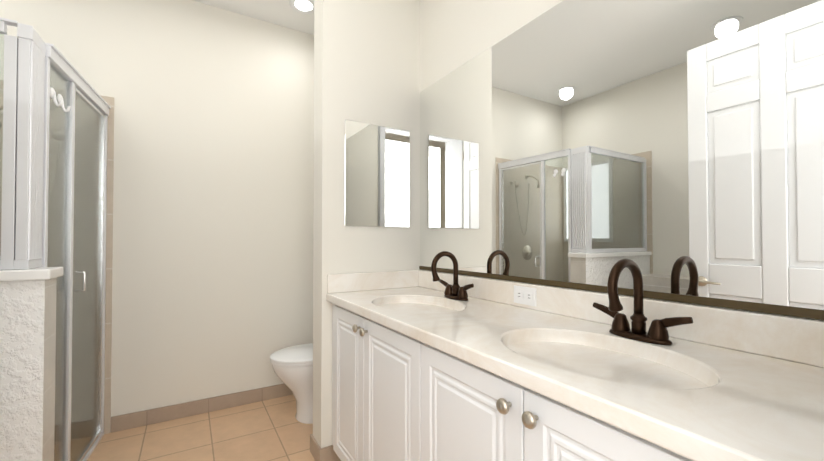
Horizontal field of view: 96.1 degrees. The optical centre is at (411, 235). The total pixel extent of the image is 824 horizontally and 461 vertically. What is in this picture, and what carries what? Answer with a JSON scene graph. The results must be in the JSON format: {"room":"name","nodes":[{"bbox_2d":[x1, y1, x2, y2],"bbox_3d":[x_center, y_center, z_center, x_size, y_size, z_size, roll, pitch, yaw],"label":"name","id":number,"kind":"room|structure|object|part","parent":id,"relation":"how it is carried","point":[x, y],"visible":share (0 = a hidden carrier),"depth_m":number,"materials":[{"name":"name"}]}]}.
{"room":"bathroom","nodes":[
{"label":"bathroom","id":0,"kind":"room"},
{"bbox_2d":[0,0,313,416],"bbox_3d":[-1.668,-0.196,2.477,2.720,2.820,0.120,0,-1,-31],"label":"wall","id":1,"kind":"structure","parent":0,"point":[213,214],"depth_m":2.53,"materials":[{"name":"white paint"}]},
{"bbox_2d":[0,80,113,433],"bbox_3d":[-2.324,0.175,1.999,1.108,2.065,0.010,0,-1,-31],"label":"shower wall tile","id":2,"kind":"structure","parent":1,"relation":"attached to","point":[109,269],"depth_m":2.27,"materials":[{"name":"beige tile"}]},
{"bbox_2d":[111,383,292,432],"bbox_3d":[-1.159,1.170,2.688,1.610,0.095,0.012,0,-1,-31],"label":"baseboard","id":3,"kind":"structure","parent":1,"relation":"attached to","point":[153,416],"depth_m":2.50,"materials":[{"name":"tile"}]},
{"bbox_2d":[87,395,314,460],"bbox_3d":[-0.486,1.226,0.501,2.960,0.080,4.690,0,-1,-31],"label":"floor","id":4,"kind":"structure","parent":0,"point":[274,429],"depth_m":2.20,"materials":[{"name":"tile"}]},
{"bbox_2d":[0,17,110,460],"bbox_3d":[-2.071,0.201,1.578,1.083,1.999,0.971,0,-1,-31],"label":"shower enclosure","id":5,"kind":"object","parent":4,"relation":"on","point":[54,108],"visible":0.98,"depth_m":1.73,"materials":[{"name":"clear glass"}]},
{"bbox_3d":[-1.891,-0.332,1.148,0.886,0.853,0.006,0,-1,-31],"label":"glass","id":6,"kind":"part","parent":5,"relation":"part of","materials":[{"name":"clear glass"}]},
{"bbox_3d":[-1.699,0.223,1.877,0.006,1.925,0.754,0,-1,-26],"label":"glass","id":7,"kind":"part","parent":5,"relation":"part of","materials":[{"name":"clear glass"}]},
{"bbox_2d":[270,343,312,423],"bbox_3d":[-0.584,0.823,2.557,0.752,0.785,0.430,0,-1,-31],"label":"toilet","id":8,"kind":"object","parent":4,"relation":"on","point":[292,366],"visible":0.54,"depth_m":2.35,"materials":[{"name":"white ceramic"}]},
{"bbox_2d":[326,251,823,460],"bbox_3d":[0.259,0.633,1.316,0.604,1.129,1.820,0,-1,-31],"label":"bathroom vanity","id":9,"kind":"object","parent":4,"relation":"on","point":[433,364],"visible":1,"depth_m":0.97,"materials":[{"name":"white wood"}]},
{"bbox_2d":[431,251,473,300],"bbox_3d":[0.163,0.189,1.743,0.171,0.228,0.270,0,-1,-31],"label":"faucet","id":10,"kind":"object","parent":9,"relation":"on","point":[454,292],"depth_m":1.75,"materials":[{"name":"brown metal"}]},
{"bbox_2d":[514,285,536,306],"bbox_3d":[0.462,0.249,1.520,0.008,0.072,0.116,0,-1,-31],"label":"outlet","id":11,"kind":"object","parent":9,"relation":"attached to","point":[524,295],"depth_m":1.51,"materials":[{"name":"white plastic"}]},
{"bbox_2d":[593,259,692,344],"bbox_3d":[0.597,0.179,1.024,0.171,0.228,0.270,0,-1,-31],"label":"faucet","id":12,"kind":"object","parent":9,"relation":"on","point":[657,334],"depth_m":1.03,"materials":[{"name":"brown metal"}]},
{"bbox_2d":[0,0,419,460],"bbox_3d":[-1.152,-0.208,1.633,2.710,2.820,0.155,0,-1,-31],"label":"wall","id":13,"kind":"structure","parent":0,"point":[367,61],"depth_m":2.00,"materials":[{"name":"white paint"}]},
{"bbox_2d":[0,267,62,281],"bbox_3d":[-1.861,0.146,1.199,1.052,0.040,0.180,0,-1,-31],"label":"sill","id":14,"kind":"structure","parent":13,"relation":"on","point":[41,273],"depth_m":1.37,"materials":[{"name":"white stone"}]},
{"bbox_2d":[310,434,320,460],"bbox_3d":[-0.522,1.160,2.001,0.012,0.095,0.167,0,-1,-31],"label":"baseboard","id":15,"kind":"structure","parent":13,"relation":"attached to","point":[315,447],"depth_m":1.99,"materials":[{"name":"tile"}]},
{"bbox_2d":[319,445,340,460],"bbox_3d":[-0.428,1.159,1.953,0.124,0.095,0.012,0,-1,-31],"label":"baseboard","id":16,"kind":"structure","parent":13,"relation":"attached to","point":[327,453],"depth_m":1.94,"materials":[{"name":"tile"}]},
{"bbox_2d":[344,120,409,227],"bbox_3d":[-0.191,-0.338,2.120,0.412,0.582,0.005,0,-1,-31],"label":"mirror","id":17,"kind":"object","parent":13,"relation":"attached to","point":[377,175],"visible":1,"depth_m":2.11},
{"bbox_2d":[194,0,313,34],"bbox_3d":[-0.486,-1.683,0.542,2.960,0.100,4.690,0,-1,-31],"label":"ceiling","id":18,"kind":"structure","parent":0,"point":[281,13],"depth_m":2.65,"materials":[{"name":"white paint"}]},
{"bbox_2d":[289,0,313,13],"bbox_3d":[-0.755,-1.600,2.581,0.192,0.007,0.192,0,-1,-31],"label":"recessed light","id":19,"kind":"object","parent":18,"relation":"in","point":[304,6],"visible":0.85,"depth_m":2.59,"materials":[{"name":"white"}]},
{"bbox_2d":[420,0,823,320],"bbox_3d":[0.729,-0.213,1.256,0.120,2.820,4.690,0,-1,-31],"label":"wall","id":20,"kind":"structure","parent":0,"point":[455,34],"depth_m":1.91,"materials":[{"name":"white paint"}]},
{"bbox_2d":[419,0,823,319],"bbox_3d":[0.520,-0.343,1.474,0.008,1.080,1.826,0,-1,-31],"label":"mirror","id":21,"kind":"object","parent":20,"relation":"attached to","point":[673,150],"visible":1,"depth_m":1.15,"materials":[{"name":"silver mirror"}]}
]}

